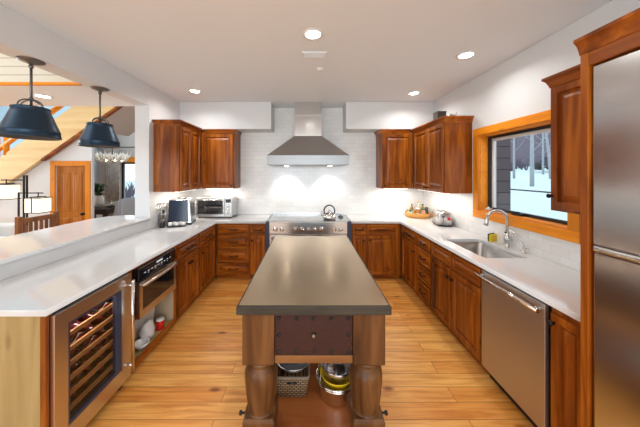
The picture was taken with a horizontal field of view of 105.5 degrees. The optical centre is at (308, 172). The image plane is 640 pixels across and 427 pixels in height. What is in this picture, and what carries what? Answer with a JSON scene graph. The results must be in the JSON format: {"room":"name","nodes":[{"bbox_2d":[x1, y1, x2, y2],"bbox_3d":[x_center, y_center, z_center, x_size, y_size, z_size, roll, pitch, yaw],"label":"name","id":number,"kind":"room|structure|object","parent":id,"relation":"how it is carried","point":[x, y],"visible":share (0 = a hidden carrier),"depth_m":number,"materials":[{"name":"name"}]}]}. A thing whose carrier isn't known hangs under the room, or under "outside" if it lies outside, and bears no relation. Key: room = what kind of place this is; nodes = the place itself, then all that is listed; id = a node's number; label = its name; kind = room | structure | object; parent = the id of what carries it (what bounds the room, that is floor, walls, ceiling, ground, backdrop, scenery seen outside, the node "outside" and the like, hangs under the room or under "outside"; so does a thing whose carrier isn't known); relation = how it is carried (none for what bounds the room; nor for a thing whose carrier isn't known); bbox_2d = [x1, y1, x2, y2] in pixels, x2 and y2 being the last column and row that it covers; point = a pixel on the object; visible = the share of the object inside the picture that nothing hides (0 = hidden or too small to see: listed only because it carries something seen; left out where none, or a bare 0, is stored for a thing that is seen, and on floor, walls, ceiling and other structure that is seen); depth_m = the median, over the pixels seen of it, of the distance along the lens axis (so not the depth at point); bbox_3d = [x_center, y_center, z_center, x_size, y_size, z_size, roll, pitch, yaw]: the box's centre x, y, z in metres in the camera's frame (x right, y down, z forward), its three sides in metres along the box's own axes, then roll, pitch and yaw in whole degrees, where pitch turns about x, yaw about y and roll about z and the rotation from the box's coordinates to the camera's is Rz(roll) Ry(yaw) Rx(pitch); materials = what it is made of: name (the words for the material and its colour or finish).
{"room":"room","nodes":[
{"label":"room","id":0,"kind":"room"},
{"bbox_2d":[0,53,73,81],"bbox_3d":[-5.643,-1.731,2.450,6.715,1.638,0.019,0,0,0],"label":"planks","id":1,"kind":"object","parent":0,"point":[11,69],"depth_m":2.44,"materials":[{"name":"beige wood"}]},
{"bbox_2d":[0,138,93,231],"bbox_3d":[-5.995,0.289,5.070,3.010,2.722,0.060,0,0,0],"label":"wall","id":2,"kind":"structure","parent":0,"point":[38,175],"depth_m":5.04,"materials":[{"name":"white paint"}]},
{"bbox_2d":[0,106,134,182],"bbox_3d":[-5.386,-0.728,5.508,4.427,3.957,1.225,0,0,0],"label":"staircase","id":3,"kind":"structure","parent":2,"relation":"on","point":[15,162],"depth_m":4.92,"materials":[{"name":"brown wood"}]},
{"bbox_2d":[50,161,90,224],"bbox_3d":[-4.923,0.700,5.039,0.825,1.900,0.102,0,0,0],"label":"door","id":4,"kind":"structure","parent":2,"relation":"in","point":[73,177],"depth_m":5.05,"materials":[{"name":"brown wood"}]},
{"bbox_2d":[0,106,96,187],"bbox_3d":[-7.375,-1.650,6.550,3.250,4.200,0.100,0,0,0],"label":"wall","id":5,"kind":"structure","parent":0,"point":[3,109],"depth_m":6.50,"materials":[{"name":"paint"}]},
{"bbox_2d":[0,85,134,105],"bbox_3d":[-5.643,-1.320,2.850,6.715,0.860,0.780,0,0,0],"label":"ceiling","id":6,"kind":"structure","parent":0,"point":[82,95],"depth_m":2.83,"materials":[{"name":"white paint"}]},
{"bbox_2d":[0,3,178,280],"bbox_3d":[-2.192,0.246,0.659,0.183,2.808,7.318,0,0,0],"label":"wall","id":7,"kind":"structure","parent":0,"point":[20,35],"depth_m":2.48,"materials":[{"name":"white paint"}]},
{"bbox_2d":[0,56,61,140],"bbox_3d":[-2.190,-0.583,1.920,0.346,0.612,0.346,0,0,0],"label":"pendant light","id":8,"kind":"object","parent":7,"relation":"hanging from","point":[21,121],"visible":1,"depth_m":1.86,"materials":[{"name":"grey metal"}]},
{"bbox_2d":[0,82,81,85],"bbox_3d":[-5.643,-0.896,2.442,6.715,0.028,0.034,0,0,0],"label":"trim","id":9,"kind":"structure","parent":7,"relation":"attached to","point":[1,83],"depth_m":2.43,"materials":[{"name":"brown wood"}]},
{"bbox_2d":[0,215,150,280],"bbox_3d":[-2.438,0.662,2.340,0.725,0.144,2.120,0,0,0],"label":"breakfast bar","id":10,"kind":"object","parent":7,"relation":"on","point":[23,252],"visible":0.92,"depth_m":2.22,"materials":[{"name":"white stone"}]},
{"bbox_2d":[78,86,120,147],"bbox_3d":[-2.190,-0.583,2.555,0.346,0.612,0.346,0,0,0],"label":"pendant light","id":11,"kind":"object","parent":7,"relation":"hanging from","point":[99,134],"visible":1,"depth_m":2.48,"materials":[{"name":"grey metal"}]},
{"bbox_2d":[149,191,189,228],"bbox_3d":[-2.095,0.492,3.756,0.009,0.485,1.107,0,0,0],"label":"tiled wall","id":12,"kind":"structure","parent":7,"relation":"attached to","point":[155,198],"depth_m":3.37,"materials":[{"name":"tile"}]},
{"bbox_2d":[152,119,201,191],"bbox_3d":[-1.901,-0.225,3.607,0.379,0.983,0.711,0,0,0],"label":"upper cabinet","id":13,"kind":"object","parent":7,"relation":"attached to","point":[177,142],"visible":1,"depth_m":3.29,"materials":[{"name":"brown wood"}]},
{"bbox_2d":[94,148,131,163],"bbox_3d":[-5.382,-1.986,6.602,0.879,3.467,0.922,0,0,0],"label":"chandelier","id":14,"kind":"object","parent":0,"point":[108,158],"visible":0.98,"depth_m":6.46,"materials":[{"name":"beige"}]},
{"bbox_2d":[94,132,134,217],"bbox_3d":[-5.542,-1.050,7.600,6.917,5.400,0.200,0,0,0],"label":"wall","id":15,"kind":"structure","parent":0,"point":[125,141],"depth_m":7.50,"materials":[{"name":"grey paint"}]},
{"bbox_2d":[122,157,134,198],"bbox_3d":[-5.125,0.315,7.530,1.510,1.610,0.140,0,0,0],"label":"window","id":16,"kind":"structure","parent":15,"relation":"in","point":[131,160],"depth_m":7.55,"materials":[{"name":"brown wood"}]},
{"bbox_3d":[-5.125,-0.780,7.423,2.250,0.048,0.153,0,0,0],"label":"curtain rod","id":17,"kind":"object","parent":15,"relation":"attached to","visible":0},
{"bbox_2d":[105,149,119,215],"bbox_3d":[-5.930,0.450,7.366,0.440,2.360,0.076,0,0,0],"label":"curtain","id":18,"kind":"object","parent":17,"relation":"hanging from","point":[112,171],"visible":0.56,"depth_m":7.35,"materials":[{"name":"fabric"}]},
{"bbox_2d":[216,224,216,265],"bbox_3d":[-0.021,0.245,4.420,4.523,2.810,0.200,0,0,0],"label":"wall","id":19,"kind":"structure","parent":0,"point":[216,224],"depth_m":4.32,"materials":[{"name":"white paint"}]},
{"bbox_2d":[190,108,422,213],"bbox_3d":[-0.030,-0.211,4.314,4.138,1.892,0.009,0,0,0],"label":"tiled wall","id":20,"kind":"structure","parent":19,"relation":"attached to","point":[351,188],"depth_m":4.31,"materials":[{"name":"white tile"}]},
{"bbox_2d":[201,129,241,188],"bbox_3d":[-1.460,-0.222,4.108,0.569,0.978,0.394,0,0,0],"label":"upper cabinet","id":21,"kind":"object","parent":20,"relation":"attached to","point":[220,148],"visible":1,"depth_m":3.95,"materials":[{"name":"brown wood"}]},
{"bbox_2d":[267,102,348,165],"bbox_3d":[-0.004,-0.635,4.014,1.255,1.043,0.588,0,0,0],"label":"range hood","id":22,"kind":"object","parent":20,"relation":"attached to","point":[307,147],"visible":1,"depth_m":3.82,"materials":[{"name":"silver metal"}]},
{"bbox_2d":[374,129,411,188],"bbox_3d":[1.433,-0.222,4.108,0.533,0.978,0.394,0,0,0],"label":"upper cabinet","id":23,"kind":"object","parent":20,"relation":"attached to","point":[393,146],"visible":1,"depth_m":3.95,"materials":[{"name":"brown wood"}]},
{"bbox_2d":[0,0,611,107],"bbox_3d":[-0.021,-1.235,0.660,4.521,0.150,7.720,0,0,0],"label":"ceiling","id":24,"kind":"structure","parent":0,"point":[225,50],"depth_m":2.13,"materials":[{"name":"white paint"}]},
{"bbox_2d":[303,28,322,39],"bbox_3d":[0.039,-1.155,2.028,0.170,0.008,0.170,0,0,0],"label":"recessed light","id":25,"kind":"object","parent":24,"relation":"in","point":[311,33],"visible":1,"depth_m":2.02,"materials":[{"name":"white plastic"}]},
{"bbox_2d":[302,52,326,57],"bbox_3d":[0.060,-1.152,2.370,0.240,0.014,0.110,0,0,0],"label":"ceiling vent","id":26,"kind":"object","parent":24,"relation":"in","point":[304,54],"visible":1,"depth_m":2.35,"materials":[{"name":"white paint"}]},
{"bbox_2d":[456,51,475,59],"bbox_3d":[1.550,-1.155,2.389,0.170,0.008,0.170,0,0,0],"label":"recessed light","id":27,"kind":"object","parent":24,"relation":"in","point":[468,54],"visible":1,"depth_m":2.39,"materials":[{"name":"white plastic"}]},
{"bbox_2d":[179,102,432,132],"bbox_3d":[-0.030,-0.938,4.139,4.140,0.441,0.358,0,0,0],"label":"wall","id":28,"kind":"structure","parent":0,"point":[245,117],"depth_m":3.96,"materials":[{"name":"white paint"}]},
{"bbox_2d":[85,266,533,426],"bbox_3d":[-3.380,1.700,2.400,11.240,0.100,11.200,0,0,0],"label":"floor","id":29,"kind":"structure","parent":0,"point":[194,376],"depth_m":1.96,"materials":[{"name":"brown wood"}]},
{"bbox_2d":[0,223,14,237],"bbox_3d":[-5.800,1.250,3.765,1.900,0.800,0.930,0,0,0],"label":"sofa","id":30,"kind":"object","parent":29,"relation":"on","point":[6,229],"visible":0.12,"depth_m":4.00,"materials":[{"name":"white fabric"}]},
{"bbox_2d":[0,315,48,426],"bbox_3d":[-1.754,1.210,1.315,0.683,0.878,0.018,0,0,0],"label":"end panel","id":31,"kind":"object","parent":29,"relation":"on","point":[24,341],"visible":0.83,"depth_m":1.31,"materials":[{"name":"brown wood"}]},
{"bbox_2d":[0,175,52,231],"bbox_3d":[-5.062,0.845,4.300,0.839,1.610,0.300,0,0,0],"label":"floor lamp","id":32,"kind":"object","parent":29,"relation":"on","point":[38,204],"visible":0.71,"depth_m":4.29,"materials":[{"name":"white fabric"}]},
{"bbox_2d":[15,211,59,234],"bbox_3d":[-3.015,1.067,2.885,0.430,1.165,0.460,0,0,0],"label":"bar stool","id":33,"kind":"object","parent":29,"relation":"on","point":[54,219],"visible":0.27,"depth_m":2.85,"materials":[{"name":"brown wood"}]},
{"bbox_2d":[49,273,134,426],"bbox_3d":[-1.657,1.216,1.613,0.647,0.867,0.570,0,0,0],"label":"wine cooler","id":34,"kind":"object","parent":29,"relation":"on","point":[79,410],"visible":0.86,"depth_m":1.59,"materials":[{"name":"brown"}]},
{"bbox_2d":[70,360,90,371],"bbox_3d":[-1.608,1.283,1.613,0.304,0.075,0.075,0,0,0],"label":"wine bottle","id":35,"kind":"object","parent":34,"relation":"in","point":[78,364],"visible":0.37,"depth_m":1.60,"materials":[{"name":"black glass"}]},
{"bbox_2d":[70,346,90,358],"bbox_3d":[-1.608,1.193,1.613,0.304,0.075,0.075,0,0,0],"label":"wine bottle","id":36,"kind":"object","parent":34,"relation":"on","point":[78,350],"visible":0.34,"depth_m":1.60,"materials":[{"name":"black glass"}]},
{"bbox_2d":[70,332,91,345],"bbox_3d":[-1.614,1.103,1.613,0.304,0.076,0.076,0,0,0],"label":"wine bottle","id":37,"kind":"object","parent":34,"relation":"in","point":[80,334],"visible":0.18,"depth_m":1.60,"materials":[{"name":"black glass"}]},
{"bbox_2d":[71,372,91,386],"bbox_3d":[-1.614,1.373,1.613,0.304,0.076,0.076,0,0,0],"label":"wine bottle","id":38,"kind":"object","parent":34,"relation":"in","point":[81,375],"visible":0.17,"depth_m":1.60,"materials":[{"name":"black glass"}]},
{"bbox_2d":[77,311,103,321],"bbox_3d":[-1.608,1.013,1.718,0.304,0.076,0.076,0,0,0],"label":"wine bottle","id":39,"kind":"object","parent":34,"relation":"on","point":[85,317],"visible":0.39,"depth_m":1.70,"materials":[{"name":"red glass"}]},
{"bbox_2d":[78,323,103,331],"bbox_3d":[-1.608,1.103,1.718,0.304,0.076,0.076,0,0,0],"label":"wine bottle","id":40,"kind":"object","parent":34,"relation":"in","point":[92,326],"visible":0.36,"depth_m":1.70,"materials":[{"name":"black glass"}]},
{"bbox_2d":[78,348,103,360],"bbox_3d":[-1.608,1.283,1.718,0.304,0.076,0.076,0,0,0],"label":"wine bottle","id":41,"kind":"object","parent":34,"relation":"on","point":[83,358],"visible":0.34,"depth_m":1.70,"materials":[{"name":"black glass"}]},
{"bbox_2d":[78,335,104,347],"bbox_3d":[-1.614,1.193,1.718,0.304,0.076,0.076,0,0,0],"label":"wine bottle","id":42,"kind":"object","parent":34,"relation":"in","point":[94,337],"visible":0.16,"depth_m":1.70,"materials":[{"name":"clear glass"}]},
{"bbox_2d":[70,361,112,410],"bbox_3d":[-1.656,1.419,1.613,0.448,0.026,0.510,0,0,0],"label":"shelf","id":43,"kind":"object","parent":34,"relation":"attached to","point":[81,396],"depth_m":1.61,"materials":[{"name":"brown wood"}]},
{"bbox_2d":[70,350,112,395],"bbox_3d":[-1.656,1.329,1.613,0.448,0.026,0.510,0,0,0],"label":"shelf","id":44,"kind":"object","parent":34,"relation":"attached to","point":[83,380],"depth_m":1.60,"materials":[{"name":"brown wood"}]},
{"bbox_2d":[70,339,112,380],"bbox_3d":[-1.656,1.239,1.613,0.448,0.026,0.510,0,0,0],"label":"shelf","id":45,"kind":"object","parent":34,"relation":"attached to","point":[83,366],"depth_m":1.60,"materials":[{"name":"brown wood"}]},
{"bbox_2d":[70,327,112,365],"bbox_3d":[-1.656,1.149,1.613,0.448,0.026,0.510,0,0,0],"label":"shelf","id":46,"kind":"object","parent":34,"relation":"attached to","point":[88,348],"depth_m":1.60,"materials":[{"name":"brown wood"}]},
{"bbox_2d":[70,315,112,350],"bbox_3d":[-1.656,1.059,1.613,0.448,0.026,0.510,0,0,0],"label":"shelf","id":47,"kind":"object","parent":34,"relation":"attached to","point":[87,335],"depth_m":1.60,"materials":[{"name":"brown wood"}]},
{"bbox_2d":[70,302,112,335],"bbox_3d":[-1.656,0.969,1.613,0.448,0.026,0.510,0,0,0],"label":"shelf","id":48,"kind":"object","parent":34,"relation":"attached to","point":[80,326],"depth_m":1.60,"materials":[{"name":"brown wood"}]},
{"bbox_2d":[81,315,112,325],"bbox_3d":[-1.608,1.103,1.823,0.304,0.076,0.076,0,0,0],"label":"wine bottle","id":49,"kind":"object","parent":34,"relation":"in","point":[95,322],"visible":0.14,"depth_m":1.79,"materials":[{"name":"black glass"}]},
{"bbox_2d":[91,302,112,313],"bbox_3d":[-1.614,1.013,1.823,0.304,0.076,0.076,0,0,0],"label":"wine bottle","id":50,"kind":"object","parent":34,"relation":"in","point":[110,311],"visible":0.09,"depth_m":1.80,"materials":[{"name":"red glass"}]},
{"bbox_2d":[94,204,114,217],"bbox_3d":[-5.420,1.258,6.275,1.160,0.785,0.950,0,0,0],"label":"dining table","id":51,"kind":"object","parent":29,"relation":"on","point":[104,211],"visible":0.12,"depth_m":5.92,"materials":[{"name":"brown wood"}]},
{"bbox_2d":[94,183,107,206],"bbox_3d":[-5.321,0.555,6.158,0.463,0.619,0.485,0,0,0],"label":"potted plant","id":52,"kind":"object","parent":51,"relation":"on","point":[98,199],"visible":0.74,"depth_m":6.10,"materials":[{"name":"green plant"}]},
{"bbox_2d":[113,197,134,215],"bbox_3d":[-4.451,1.120,5.945,0.540,1.060,0.480,0,0,30],"label":"chair","id":53,"kind":"object","parent":29,"relation":"on","point":[126,206],"visible":0.24,"depth_m":5.71,"materials":[{"name":"grey fabric"}]},
{"bbox_2d":[126,246,174,367],"bbox_3d":[-1.694,1.210,2.250,0.572,0.877,0.696,0,0,0],"label":"bay","id":54,"kind":"object","parent":29,"relation":"on","point":[165,308],"visible":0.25,"depth_m":2.52,"materials":[{"name":"brown wood"}]},
{"bbox_2d":[135,337,149,350],"bbox_3d":[-1.475,1.522,2.150,0.124,0.055,0.124,0,0,0],"label":"bowl","id":55,"kind":"object","parent":54,"relation":"on","point":[140,344],"visible":0.91,"depth_m":2.17,"materials":[{"name":"white ceramic"}]},
{"bbox_2d":[135,307,154,339],"bbox_3d":[-1.720,1.429,2.360,0.280,0.239,0.320,0,0,0],"label":"tub","id":56,"kind":"object","parent":54,"relation":"on","point":[150,315],"visible":0.08,"depth_m":2.32,"materials":[{"name":"white plastic"}]},
{"bbox_2d":[138,319,154,339],"bbox_3d":[-1.504,1.463,2.270,0.117,0.173,0.148,0,0,0],"label":"plastic bag","id":57,"kind":"object","parent":54,"relation":"on","point":[147,329],"visible":0.84,"depth_m":2.23,"materials":[{"name":"white"}]},
{"bbox_2d":[132,248,177,319],"bbox_3d":[-1.628,1.000,2.272,0.585,0.420,0.553,0,0,0],"label":"microwave oven","id":58,"kind":"object","parent":54,"relation":"in","point":[155,279],"visible":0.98,"depth_m":2.18,"materials":[{"name":"silver metal"}]},
{"bbox_2d":[156,317,163,330],"bbox_3d":[-1.475,1.500,2.420,0.074,0.099,0.073,0,0,0],"label":"tin","id":59,"kind":"object","parent":54,"relation":"on","point":[159,321],"visible":1,"depth_m":2.39,"materials":[{"name":"red metal"}]},
{"bbox_2d":[175,234,198,321],"bbox_3d":[-1.673,1.210,2.865,0.614,0.877,0.530,0,0,0],"label":"base cabinet","id":60,"kind":"object","parent":29,"relation":"on","point":[187,251],"visible":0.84,"depth_m":2.81,"materials":[{"name":"brown wood"}]},
{"bbox_2d":[0,214,271,316],"bbox_3d":[-1.373,0.752,2.804,1.450,0.035,3.008,0,0,0],"label":"countertop","id":61,"kind":"structure","parent":60,"relation":"on","point":[42,291],"depth_m":1.83,"materials":[{"name":"white stone"}]},
{"bbox_2d":[158,202,167,225],"bbox_3d":[-2.025,0.575,3.385,0.100,0.320,0.090,0,0,-10],"label":"wire rack","id":62,"kind":"object","parent":61,"relation":"on","point":[160,203],"visible":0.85,"depth_m":3.35,"materials":[{"name":"silver metal"}]},
{"bbox_2d":[167,197,195,227],"bbox_3d":[-1.811,0.547,3.521,0.356,0.374,0.455,0,0,-14],"label":"coffee machine","id":63,"kind":"object","parent":61,"relation":"on","point":[183,209],"visible":0.91,"depth_m":3.43,"materials":[{"name":"silver metal"}]},
{"bbox_2d":[196,196,236,217],"bbox_3d":[-1.535,0.567,4.083,0.580,0.335,0.363,0,0,0],"label":"toaster oven","id":64,"kind":"object","parent":61,"relation":"on","point":[206,206],"visible":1,"depth_m":4.00,"materials":[{"name":"silver metal"}]},
{"bbox_2d":[205,201,222,211],"bbox_3d":[-1.583,0.552,4.244,0.443,0.263,0.018,0,0,0],"label":"door","id":65,"kind":"structure","parent":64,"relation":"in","point":[206,202],"depth_m":4.23,"materials":[{"name":"glass"}]},
{"bbox_2d":[194,224,215,300],"bbox_3d":[-1.673,1.210,3.434,0.614,0.877,0.605,0,0,0],"label":"base cabinet","id":66,"kind":"object","parent":29,"relation":"on","point":[207,237],"visible":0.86,"depth_m":3.38,"materials":[{"name":"brown wood"}]},
{"bbox_2d":[217,224,250,278],"bbox_3d":[-1.159,1.210,3.998,0.512,0.877,0.614,0,0,0],"label":"base cabinet","id":67,"kind":"object","parent":29,"relation":"on","point":[233,240],"visible":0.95,"depth_m":3.73,"materials":[{"name":"brown wood"}]},
{"bbox_2d":[250,224,265,278],"bbox_3d":[-0.775,1.210,3.998,0.250,0.877,0.614,0,0,0],"label":"base cabinet","id":68,"kind":"object","parent":29,"relation":"on","point":[257,231],"visible":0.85,"depth_m":3.73,"materials":[{"name":"brown wood"}]},
{"bbox_2d":[266,213,350,250],"bbox_3d":[0.005,1.177,3.943,1.290,0.943,0.714,0,0,0],"label":"range cooker","id":69,"kind":"object","parent":29,"relation":"on","point":[278,224],"visible":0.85,"depth_m":3.64,"materials":[{"name":"silver metal"}]},
{"bbox_2d":[268,215,349,221],"bbox_3d":[0.005,0.738,3.994,1.270,0.013,0.609,0,0,0],"label":"cooktop","id":70,"kind":"object","parent":69,"relation":"in","point":[274,218],"depth_m":3.91,"materials":[{"name":"silver metal"}]},
{"bbox_2d":[320,204,335,219],"bbox_3d":[0.334,0.616,3.860,0.211,0.230,0.211,0,0,45],"label":"tea kettle","id":71,"kind":"object","parent":69,"relation":"on","point":[328,215],"visible":1,"depth_m":3.81,"materials":[{"name":"silver metal"}]},
{"bbox_2d":[236,236,391,426],"bbox_3d":[0.032,1.200,2.132,0.913,0.900,1.536,0,0,0],"label":"island table","id":72,"kind":"object","parent":29,"relation":"on","point":[314,300],"visible":1,"depth_m":1.42,"materials":[{"name":"wood"}]},
{"bbox_2d":[276,363,309,396],"bbox_3d":[-0.112,1.458,1.785,0.250,0.152,0.290,0,0,0],"label":"wicker basket","id":73,"kind":"object","parent":72,"relation":"on","point":[288,384],"visible":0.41,"depth_m":1.66,"materials":[{"name":"brown wicker"}]},
{"bbox_2d":[277,363,309,372],"bbox_3d":[-0.105,1.369,1.770,0.260,0.070,0.259,0,0,0],"label":"enamel bowl","id":74,"kind":"object","parent":73,"relation":"on","point":[288,367],"visible":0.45,"depth_m":1.73,"materials":[{"name":"silver metal"}]},
{"bbox_2d":[276,363,350,426],"bbox_3d":[0.032,1.548,2.125,0.760,0.025,1.350,0,0,0],"label":"shelf","id":75,"kind":"object","parent":72,"relation":"attached to","point":[311,410],"depth_m":1.56,"materials":[{"name":"brown wood"}]},
{"bbox_2d":[315,363,350,406],"bbox_3d":[0.195,1.467,1.700,0.292,0.135,0.292,0,0,0],"label":"stock pot","id":76,"kind":"object","parent":72,"relation":"on","point":[334,398],"visible":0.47,"depth_m":1.59,"materials":[{"name":"silver metal"}]},
{"bbox_2d":[320,367,349,390],"bbox_3d":[0.201,1.435,1.700,0.238,0.100,0.238,0,0,0],"label":"mixing bowl","id":77,"kind":"object","parent":76,"relation":"in","point":[333,386],"visible":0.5,"depth_m":1.63,"materials":[{"name":"yellow plastic"}]},
{"bbox_2d":[320,363,349,383],"bbox_3d":[0.205,1.378,1.704,0.244,0.112,0.244,0,0,0],"label":"mixing bowl","id":78,"kind":"object","parent":77,"relation":"on","point":[338,373],"visible":0.62,"depth_m":1.73,"materials":[{"name":"silver metal"}]},
{"bbox_2d":[351,223,365,264],"bbox_3d":[0.776,1.210,3.998,0.228,0.877,0.614,0,0,0],"label":"base cabinet","id":79,"kind":"object","parent":29,"relation":"on","point":[358,231],"visible":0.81,"depth_m":3.73,"materials":[{"name":"brown wood"}]},
{"bbox_2d":[366,224,400,278],"bbox_3d":[1.158,1.210,3.998,0.530,0.877,0.614,0,0,0],"label":"base cabinet","id":80,"kind":"object","parent":29,"relation":"on","point":[383,241],"visible":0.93,"depth_m":3.73,"materials":[{"name":"brown wood"}]},
{"bbox_2d":[401,224,421,298],"bbox_3d":[1.683,1.210,3.451,0.614,0.877,0.578,0,0,0],"label":"base cabinet","id":81,"kind":"object","parent":29,"relation":"on","point":[409,245],"visible":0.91,"depth_m":3.39,"materials":[{"name":"brown wood"}]},
{"bbox_2d":[417,234,435,314],"bbox_3d":[1.683,1.210,2.987,0.614,0.877,0.345,0,0,0],"label":"base cabinet","id":82,"kind":"object","parent":29,"relation":"on","point":[424,255],"visible":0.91,"depth_m":2.96,"materials":[{"name":"brown wood"}]},
{"bbox_2d":[431,241,489,373],"bbox_3d":[1.683,1.210,2.400,0.614,0.877,0.820,0,0,0],"label":"base cabinet","id":83,"kind":"object","parent":29,"relation":"on","point":[456,292],"visible":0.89,"depth_m":2.29,"materials":[{"name":"brown wood"}]},
{"bbox_2d":[474,270,551,426],"bbox_3d":[1.663,1.214,1.704,0.634,0.871,0.535,0,0,0],"label":"dishwasher","id":84,"kind":"object","parent":29,"relation":"on","point":[516,333],"visible":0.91,"depth_m":1.62,"materials":[{"name":"silver metal"}]},
{"bbox_2d":[549,305,551,426],"bbox_3d":[1.705,1.169,1.704,0.550,0.782,0.527,0,0,0],"label":"tub","id":85,"kind":"object","parent":84,"relation":"in","point":[550,308],"depth_m":1.44,"materials":[{"name":"metal"}]},
{"bbox_2d":[547,307,579,426],"bbox_3d":[1.683,1.210,1.325,0.614,0.877,0.205,0,0,0],"label":"base cabinet","id":86,"kind":"object","parent":29,"relation":"on","point":[565,330],"visible":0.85,"depth_m":1.34,"materials":[{"name":"brown wood"}]},
{"bbox_2d":[345,214,579,321],"bbox_3d":[1.343,0.752,2.765,1.372,0.035,3.086,0,0,0],"label":"countertop","id":87,"kind":"structure","parent":86,"relation":"on","point":[556,285],"depth_m":1.95,"materials":[{"name":"white stone"}]},
{"bbox_2d":[405,210,430,218],"bbox_3d":[1.825,0.692,4.060,0.392,0.085,0.392,0,0,0],"label":"serving tray","id":88,"kind":"object","parent":87,"relation":"on","point":[414,215],"visible":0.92,"depth_m":3.90,"materials":[{"name":"brown wood"}]},
{"bbox_2d":[432,209,451,226],"bbox_3d":[1.897,0.636,3.448,0.190,0.196,0.325,0,0,12],"label":"toaster","id":89,"kind":"object","parent":87,"relation":"on","point":[439,217],"visible":1,"depth_m":3.33,"materials":[{"name":"silver metal"}]},
{"bbox_2d":[452,242,519,257],"bbox_3d":[1.725,0.863,2.410,0.440,0.183,0.660,0,0,0],"label":"sink","id":90,"kind":"object","parent":87,"relation":"in","point":[481,249],"visible":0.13,"depth_m":2.65,"materials":[{"name":"silver metal"}]},
{"bbox_2d":[483,209,513,247],"bbox_3d":[1.904,0.549,2.439,0.240,0.371,0.094,0,0,36],"label":"kitchen faucet","id":91,"kind":"object","parent":87,"relation":"on","point":[507,238],"visible":0.95,"depth_m":2.40,"materials":[{"name":"silver metal"}]},
{"bbox_2d":[592,49,639,426],"bbox_3d":[1.661,0.557,0.720,0.701,2.145,0.908,0,0,0],"label":"refrigerator","id":92,"kind":"object","parent":29,"relation":"on","point":[616,81],"visible":1,"depth_m":1.08,"materials":[{"name":"silver metal"}]},
{"bbox_2d":[433,0,639,270],"bbox_3d":[2.140,0.246,0.559,0.200,2.808,7.518,0,0,0],"label":"wall","id":93,"kind":"structure","parent":0,"point":[514,88],"depth_m":2.30,"materials":[{"name":"white paint"}]},
{"bbox_2d":[412,116,473,193],"bbox_3d":[1.842,-0.220,3.474,0.392,0.973,0.976,0,0,0],"label":"upper cabinet","id":94,"kind":"object","parent":93,"relation":"attached to","point":[442,146],"visible":1,"depth_m":3.03,"materials":[{"name":"brown wood"}]},
{"bbox_2d":[433,111,446,119],"bbox_3d":[1.800,-0.771,3.330,0.124,0.125,0.124,0,0,0],"label":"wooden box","id":95,"kind":"object","parent":94,"relation":"on","point":[437,114],"visible":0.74,"depth_m":3.27,"materials":[{"name":"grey wood"}]},
{"bbox_2d":[423,190,579,270],"bbox_3d":[2.034,0.492,2.764,0.009,0.485,3.089,0,0,0],"label":"tiled wall","id":96,"kind":"structure","parent":93,"relation":"attached to","point":[563,252],"depth_m":2.55,"materials":[{"name":"white tile"}]},
{"bbox_2d":[473,109,579,243],"bbox_3d":[2.094,0.000,2.395,0.152,1.060,1.170,0,0,0],"label":"window","id":97,"kind":"structure","parent":93,"relation":"in","point":[571,231],"depth_m":2.49,"materials":[{"name":"brown wood"}]},
{"bbox_2d":[541,64,579,213],"bbox_3d":[1.855,-0.208,1.494,0.359,0.946,0.549,0,0,0],"label":"upper cabinet","id":98,"kind":"object","parent":93,"relation":"attached to","point":[564,85],"visible":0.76,"depth_m":1.62,"materials":[{"name":"brown wood"}]},
{"bbox_2d":[573,8,639,426],"bbox_3d":[1.681,0.494,0.721,0.711,2.312,0.991,0,0,0],"label":"refrigerator surround","id":99,"kind":"object","parent":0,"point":[619,37],"visible":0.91,"depth_m":1.18,"materials":[{"name":"brown wood"}]},
{"label":"outside","id":100,"kind":"structure","parent":0,"visible":0},
{"bbox_2d":[511,132,550,165],"bbox_3d":[48.103,-7.834,44.000,25.725,15.304,96.000,0,0,0],"label":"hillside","id":101,"kind":"structure","parent":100,"point":[523,152],"depth_m":47.92,"materials":[{"name":"grey"}]},
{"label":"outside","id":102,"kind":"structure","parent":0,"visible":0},
{"bbox_2d":[511,166,566,220],"bbox_3d":[22.150,0.203,30.000,39.700,4.001,68.000,0,0,0],"label":"snow","id":103,"kind":"object","parent":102,"point":[535,203],"visible":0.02,"depth_m":11.99,"materials":[{"name":"white snow"}]},
{"bbox_2d":[496,139,510,209],"bbox_3d":[2.670,0.050,4.390,0.620,4.000,1.620,0,0,0],"label":"siding","id":104,"kind":"object","parent":103,"relation":"on","point":[503,147],"depth_m":3.58,"materials":[{"name":"grey wood"}]},
{"bbox_2d":[511,137,525,178],"bbox_3d":[17.018,-3.538,20.114,2.201,8.000,1.921,0,0,37],"label":"tree","id":105,"kind":"object","parent":103,"relation":"on","point":[513,142],"visible":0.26,"depth_m":19.96,"materials":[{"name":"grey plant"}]},
{"bbox_2d":[511,156,546,170],"bbox_3d":[31.518,-1.336,26.470,10.880,2.884,43.425,0,0,0],"label":"shrubbery","id":106,"kind":"object","parent":103,"relation":"on","point":[519,163],"visible":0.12,"depth_m":36.05,"materials":[{"name":"plant"}]},
{"bbox_2d":[525,134,546,185],"bbox_3d":[13.896,-3.086,15.114,2.204,8.000,1.924,0,0,37],"label":"tree","id":107,"kind":"object","parent":103,"relation":"on","point":[531,139],"visible":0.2,"depth_m":14.94,"materials":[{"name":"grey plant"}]},
{"bbox_2d":[534,157,547,169],"bbox_3d":[27.200,-1.075,26.500,1.760,1.450,4.290,0,0,-10],"label":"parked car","id":108,"kind":"object","parent":103,"relation":"on","point":[538,165],"visible":0.19,"depth_m":27.40,"materials":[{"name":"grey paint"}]},
{"bbox_2d":[535,132,550,178],"bbox_3d":[18.657,-3.400,19.098,2.104,8.011,1.921,0,0,34],"label":"tree","id":109,"kind":"object","parent":103,"relation":"on","point":[546,136],"visible":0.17,"depth_m":18.94,"materials":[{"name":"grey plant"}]},
{"bbox_2d":[537,132,550,174],"bbox_3d":[23.268,-3.654,24.114,2.202,8.000,1.922,0,0,37],"label":"tree","id":110,"kind":"object","parent":103,"relation":"on","point":[543,152],"visible":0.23,"depth_m":23.96,"materials":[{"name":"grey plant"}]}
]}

